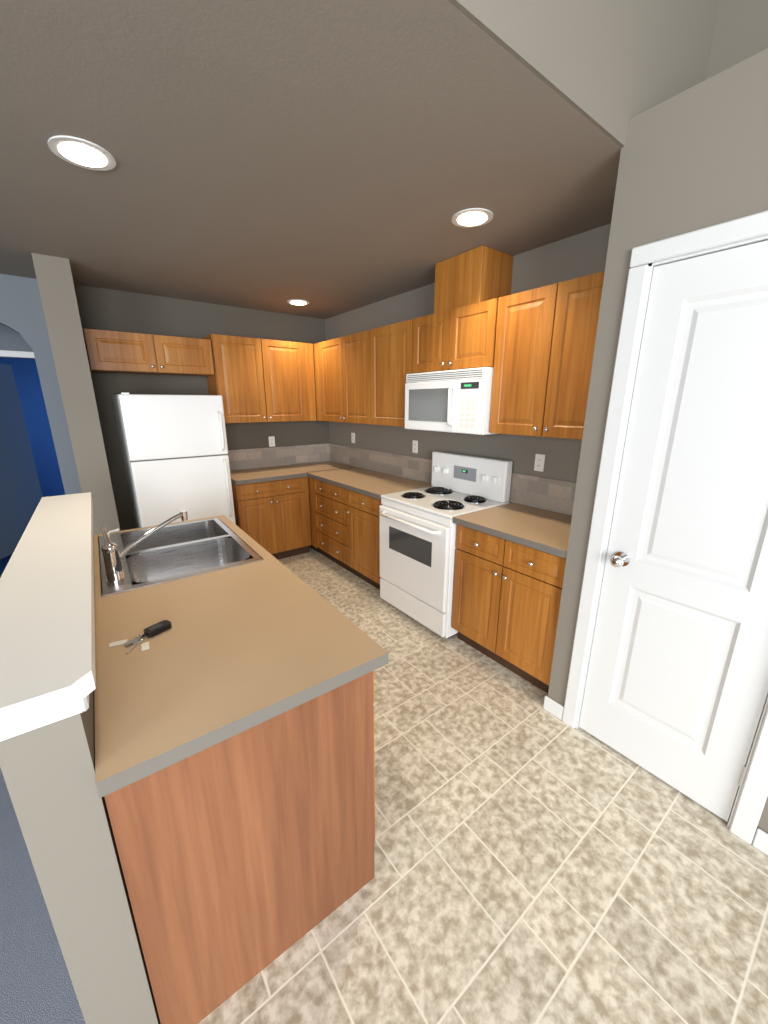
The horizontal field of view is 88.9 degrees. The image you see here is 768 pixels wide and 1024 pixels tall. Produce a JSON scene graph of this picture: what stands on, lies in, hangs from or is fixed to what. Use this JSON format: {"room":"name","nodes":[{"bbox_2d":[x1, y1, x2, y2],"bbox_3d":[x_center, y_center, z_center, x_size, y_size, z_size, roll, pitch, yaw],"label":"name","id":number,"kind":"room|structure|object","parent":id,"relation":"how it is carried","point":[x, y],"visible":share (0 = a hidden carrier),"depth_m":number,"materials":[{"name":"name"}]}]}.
{"room":"kitchen","nodes":[
{"label":"kitchen","id":0,"kind":"room"},
{"bbox_2d":[0,324,34,358],"bbox_3d":[-4.111,-0.506,3.150,2.520,2.520,1.130,-11,19,-36],"label":"wall","id":1,"kind":"structure","parent":0,"point":[11,340],"depth_m":3.09,"materials":[{"name":"grey paint"}]},
{"bbox_2d":[0,350,34,357],"bbox_3d":[-3.778,-0.545,4.059,0.940,2.110,0.118,-11,19,-36],"label":"door frame","id":2,"kind":"structure","parent":1,"relation":"attached to","point":[18,354],"depth_m":3.84,"materials":[{"name":"white wood"}]},
{"bbox_2d":[0,363,42,558],"bbox_3d":[-4.147,-0.568,4.266,0.448,2.018,0.691,-11,19,-36],"label":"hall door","id":3,"kind":"structure","parent":1,"relation":"in","point":[21,495],"depth_m":4.38,"materials":[{"name":"blue"}]},
{"bbox_2d":[0,357,64,496],"bbox_3d":[-5.312,-0.931,4.679,2.820,2.520,3.050,-11,19,-36],"label":"wall","id":4,"kind":"structure","parent":0,"point":[30,394],"depth_m":6.24,"materials":[{"name":"blue paint"}]},
{"bbox_2d":[0,554,85,1023],"bbox_3d":[-2.935,1.535,0.626,4.700,0.060,13.200,-11,19,-36],"label":"floor","id":5,"kind":"structure","parent":0,"point":[36,986],"depth_m":1.21,"materials":[{"name":"grey carpet"}]},
{"bbox_2d":[31,253,119,534],"bbox_3d":[-2.382,-0.528,3.155,0.190,2.560,0.700,-11,19,-36],"label":"wall","id":6,"kind":"structure","parent":0,"point":[59,305],"depth_m":2.76,"materials":[{"name":"grey paint"}]},
{"bbox_2d":[0,492,160,1023],"bbox_3d":[-1.113,0.665,1.479,0.240,1.160,1.813,-11,19,-36],"label":"wall","id":7,"kind":"structure","parent":0,"point":[47,688],"depth_m":0.81,"materials":[{"name":"white paint"}]},
{"bbox_2d":[0,274,329,530],"bbox_3d":[-3.502,-0.438,2.833,7.000,2.560,0.120,-11,19,-36],"label":"wall","id":8,"kind":"structure","parent":0,"point":[111,310],"depth_m":3.54,"materials":[{"name":"grey paint"}]},
{"bbox_2d":[83,328,213,375],"bbox_3d":[-2.020,-1.369,3.418,0.925,0.300,0.368,-11,19,-36],"label":"upper cabinet","id":9,"kind":"object","parent":8,"relation":"attached to","point":[107,351],"visible":1,"depth_m":3.27,"materials":[{"name":"brown wood"}]},
{"bbox_2d":[202,334,315,422],"bbox_3d":[-1.237,-1.340,4.042,1.020,0.790,0.368,-11,19,-36],"label":"upper cabinet","id":10,"kind":"object","parent":8,"relation":"attached to","point":[250,380],"visible":1,"depth_m":3.88,"materials":[{"name":"brown wood"}]},
{"bbox_2d":[269,436,274,446],"bbox_3d":[-1.262,-0.793,4.409,0.070,0.114,0.008,-11,19,-36],"label":"electrical outlet","id":11,"kind":"object","parent":8,"relation":"attached to","point":[271,441],"visible":1,"depth_m":4.41,"materials":[{"name":"white plastic"}]},
{"bbox_2d":[226,443,329,469],"bbox_3d":[-1.229,-0.634,4.478,1.320,0.214,0.010,-11,19,-36],"label":"tile backsplash","id":12,"kind":"structure","parent":8,"relation":"attached to","point":[240,459],"depth_m":4.48,"materials":[{"name":"tile"}]},
{"bbox_2d":[0,0,620,318],"bbox_3d":[-2.417,-1.343,1.196,7.120,0.100,3.560,-11,19,-36],"label":"ceiling","id":13,"kind":"structure","parent":0,"point":[326,159],"depth_m":1.48,"materials":[{"name":"white paint"}]},
{"bbox_2d":[48,135,115,170],"bbox_3d":[-1.154,-1.371,1.503,0.210,0.008,0.210,-11,19,-36],"label":"recessed light","id":14,"kind":"object","parent":13,"relation":"in","point":[80,152],"visible":1,"depth_m":1.49,"materials":[{"name":"white"}]},
{"bbox_2d":[287,299,309,305],"bbox_3d":[-0.814,-1.988,3.720,0.210,0.008,0.210,-11,19,-36],"label":"recessed light","id":15,"kind":"object","parent":13,"relation":"in","point":[298,302],"visible":1,"depth_m":3.69,"materials":[{"name":"white"}]},
{"bbox_2d":[452,208,492,227],"bbox_3d":[0.456,-1.516,2.024,0.210,0.008,0.210,-11,19,-36],"label":"recessed light","id":16,"kind":"object","parent":13,"relation":"in","point":[471,217],"visible":1,"depth_m":2.01,"materials":[{"name":"white"}]},
{"bbox_2d":[198,547,767,1023],"bbox_3d":[1.015,1.420,1.041,2.720,0.060,9.120,-11,19,-36],"label":"floor","id":17,"kind":"structure","parent":0,"point":[536,861],"depth_m":1.36,"materials":[{"name":"tile"}]},
{"bbox_2d":[112,392,235,528],"bbox_3d":[-1.855,-0.190,3.559,0.730,1.692,0.799,-11,19,-36],"label":"refrigerator","id":18,"kind":"object","parent":17,"relation":"on","point":[174,449],"visible":0.73,"depth_m":3.18,"materials":[{"name":"white enamelled metal"},{"name":"white plastic"}]},
{"bbox_2d":[104,671,374,1023],"bbox_3d":[-0.532,0.825,1.427,0.712,0.880,0.864,-11,19,-36],"label":"island end panel","id":19,"kind":"object","parent":17,"relation":"on","point":[246,856],"depth_m":1.04,"materials":[{"name":"brown wood"}]},
{"bbox_2d":[93,515,387,797],"bbox_3d":[-0.792,0.286,1.645,0.734,0.038,1.805,-11,19,-36],"label":"countertop","id":20,"kind":"structure","parent":19,"relation":"on","point":[232,651],"depth_m":1.11,"materials":[{"name":"beige"}]},
{"bbox_2d":[109,620,171,653],"bbox_3d":[-0.734,0.383,1.189,0.169,0.018,0.122,-11,19,-36],"label":"keys","id":21,"kind":"object","parent":20,"relation":"on","point":[157,628],"visible":0.98,"depth_m":1.21,"materials":[{"name":"black"}]},
{"bbox_2d":[98,518,262,596],"bbox_3d":[-1.047,0.268,1.980,0.631,0.197,0.844,-11,19,-36],"label":"double-bowl sink","id":22,"kind":"object","parent":20,"relation":"in","point":[168,553],"visible":0.69,"depth_m":2.01,"materials":[{"name":"silver metal"}]},
{"bbox_2d":[101,510,187,584],"bbox_3d":[-1.070,0.122,1.779,0.361,0.190,0.428,-11,19,-36],"label":"faucet","id":23,"kind":"object","parent":22,"relation":"on","point":[112,555],"visible":1,"depth_m":1.61,"materials":[{"name":"silver metal"}]},
{"bbox_2d":[231,477,311,559],"bbox_3d":[-1.264,0.044,4.236,0.755,0.880,0.628,-11,19,-36],"label":"base cabinet","id":24,"kind":"object","parent":17,"relation":"on","point":[272,518],"visible":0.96,"depth_m":4.00,"materials":[{"name":"brown wood"}]},
{"bbox_2d":[230,465,305,484],"bbox_3d":[-1.279,-0.394,4.091,0.720,0.038,0.625,-11,19,-36],"label":"countertop","id":25,"kind":"structure","parent":24,"relation":"on","point":[244,476],"depth_m":3.97,"materials":[{"name":"grey"}]},
{"bbox_2d":[308,477,315,549],"bbox_3d":[-0.703,-0.058,4.602,0.598,0.880,0.697,-11,19,-36],"label":"base cabinet","id":26,"kind":"object","parent":17,"relation":"on","point":[312,511],"depth_m":4.21,"materials":[{"name":"brown wood"}]},
{"bbox_2d":[312,478,347,569],"bbox_3d":[-0.294,0.087,4.081,0.598,0.880,0.661,-11,19,-36],"label":"base cabinet","id":27,"kind":"object","parent":17,"relation":"on","point":[327,499],"depth_m":3.91,"materials":[{"name":"brown wood"}]},
{"bbox_2d":[344,488,381,589],"bbox_3d":[0.073,0.217,3.614,0.598,0.880,0.554,-11,19,-36],"label":"base cabinet","id":28,"kind":"object","parent":17,"relation":"on","point":[344,523],"depth_m":3.46,"materials":[{"name":"brown wood"}]},
{"bbox_2d":[290,461,430,499],"bbox_3d":[-0.355,-0.367,3.992,0.630,0.038,1.902,-11,19,-36],"label":"countertop","id":29,"kind":"structure","parent":28,"relation":"on","point":[374,484],"depth_m":3.76,"materials":[{"name":"grey"}]},
{"bbox_2d":[379,451,512,637],"bbox_3d":[0.415,0.204,3.017,0.686,1.225,0.754,-11,19,-36],"label":"range","id":30,"kind":"object","parent":17,"relation":"on","point":[417,535],"visible":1,"depth_m":2.85,"materials":[{"name":"white metal"},{"name":"black glass"},{"name":"black metal"}]},
{"bbox_2d":[452,524,565,692],"bbox_3d":[0.918,0.522,2.514,0.628,0.880,0.745,-11,19,-36],"label":"base cabinet","id":31,"kind":"object","parent":17,"relation":"on","point":[506,602],"visible":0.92,"depth_m":2.30,"materials":[{"name":"brown wood"}]},
{"bbox_2d":[453,503,571,558],"bbox_3d":[0.912,0.080,2.384,0.624,0.038,0.750,-11,19,-36],"label":"countertop","id":32,"kind":"structure","parent":31,"relation":"on","point":[546,531],"depth_m":2.33,"materials":[{"name":"grey"}]},
{"bbox_2d":[325,0,767,735],"bbox_3d":[2.052,-0.481,1.327,0.120,3.450,9.120,-11,19,-36],"label":"wall","id":33,"kind":"structure","parent":0,"point":[741,32],"depth_m":2.57,"materials":[{"name":"grey paint"}]},
{"bbox_2d":[313,343,320,420],"bbox_3d":[-0.667,-1.442,4.408,0.318,0.790,0.448,-11,19,-36],"label":"upper cabinet","id":34,"kind":"object","parent":33,"relation":"attached to","point":[318,405],"depth_m":4.24,"materials":[{"name":"brown wood"}]},
{"bbox_2d":[317,330,368,423],"bbox_3d":[-0.262,-1.294,3.877,0.338,0.790,0.920,-11,19,-36],"label":"upper cabinet","id":35,"kind":"object","parent":33,"relation":"attached to","point":[360,377],"depth_m":3.75,"materials":[{"name":"brown wood"}]},
{"bbox_2d":[351,433,354,442],"bbox_3d":[-0.348,-0.834,4.407,0.008,0.114,0.070,-11,19,-36],"label":"electrical outlet","id":36,"kind":"object","parent":33,"relation":"attached to","point":[352,437],"visible":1,"depth_m":4.40,"materials":[{"name":"white plastic"}]},
{"bbox_2d":[369,319,412,426],"bbox_3d":[0.179,-1.138,3.315,0.338,0.790,0.544,-11,19,-36],"label":"upper cabinet","id":37,"kind":"object","parent":33,"relation":"attached to","point":[390,346],"depth_m":3.22,"materials":[{"name":"brown wood"}]},
{"bbox_2d":[412,440,417,452],"bbox_3d":[0.285,-0.600,3.603,0.008,0.114,0.070,-11,19,-36],"label":"electrical outlet","id":38,"kind":"object","parent":33,"relation":"attached to","point":[415,447],"visible":1,"depth_m":3.60,"materials":[{"name":"white plastic"}]},
{"bbox_2d":[330,444,575,515],"bbox_3d":[0.352,-0.382,3.571,0.011,0.214,3.418,-11,19,-36],"label":"tile backsplash","id":39,"kind":"structure","parent":33,"relation":"attached to","point":[553,495],"depth_m":3.49,"materials":[{"name":"tile"}]},
{"bbox_2d":[412,298,498,372],"bbox_3d":[0.564,-1.190,2.747,0.368,0.385,0.760,-11,19,-36],"label":"upper cabinet","id":40,"kind":"object","parent":33,"relation":"attached to","point":[463,337],"visible":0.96,"depth_m":2.61,"materials":[{"name":"brown wood"}]},
{"bbox_2d":[405,367,495,434],"bbox_3d":[0.529,-0.793,2.829,0.456,0.414,0.750,-11,19,-36],"label":"over-the-range microwave","id":41,"kind":"object","parent":40,"relation":"attached to","point":[454,401],"visible":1,"depth_m":2.63,"materials":[{"name":"white plastic"},{"name":"white enamelled metal"},{"name":"glass"}]},
{"bbox_2d":[434,245,512,313],"bbox_3d":[0.597,-1.531,2.658,0.308,0.316,0.410,-11,19,-36],"label":"enclosure","id":42,"kind":"object","parent":40,"relation":"on","point":[482,273],"visible":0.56,"depth_m":2.52,"materials":[{"name":"brown wood"}]},
{"bbox_2d":[534,454,544,471],"bbox_3d":[1.046,-0.331,2.635,0.008,0.114,0.070,-11,19,-36],"label":"electrical outlet","id":43,"kind":"object","parent":33,"relation":"attached to","point":[539,462],"visible":1,"depth_m":2.63,"materials":[{"name":"white plastic"}]},
{"bbox_2d":[489,271,604,439],"bbox_3d":[1.021,-0.833,2.219,0.368,0.790,0.745,-11,19,-36],"label":"upper cabinet","id":44,"kind":"object","parent":33,"relation":"attached to","point":[545,345],"visible":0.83,"depth_m":2.14,"materials":[{"name":"brown wood"}]},
{"bbox_2d":[449,0,718,147],"bbox_3d":[-1.387,-1.341,-0.320,7.000,0.910,0.012,-11,19,-36],"label":"wall","id":45,"kind":"structure","parent":0,"point":[609,68],"depth_m":1.31,"materials":[{"name":"grey paint"}]},
{"bbox_2d":[548,48,767,842],"bbox_3d":[1.676,-0.045,1.309,0.640,2.620,1.760,-11,19,-36],"label":"wall","id":46,"kind":"structure","parent":0,"point":[694,158],"depth_m":1.38,"materials":[{"name":"grey paint"}]},
{"bbox_2d":[543,696,767,854],"bbox_3d":[1.411,1.228,1.463,0.012,0.085,1.772,-11,19,-36],"label":"baseboard","id":47,"kind":"structure","parent":46,"relation":"attached to","point":[556,709],"depth_m":1.77,"materials":[{"name":"white wood"}]},
{"bbox_2d":[562,210,767,843],"bbox_3d":[1.209,0.124,1.517,0.118,2.182,0.754,-11,19,-36],"label":"door frame","id":48,"kind":"structure","parent":46,"relation":"attached to","point":[748,806],"depth_m":1.53,"materials":[{"name":"white wood"}]},
{"bbox_2d":[579,240,767,821],"bbox_3d":[1.172,0.166,1.493,0.112,2.095,0.609,-11,19,-36],"label":"pantry door","id":49,"kind":"structure","parent":46,"relation":"in","point":[676,692],"depth_m":1.50,"materials":[{"name":"white wood"}]}
]}

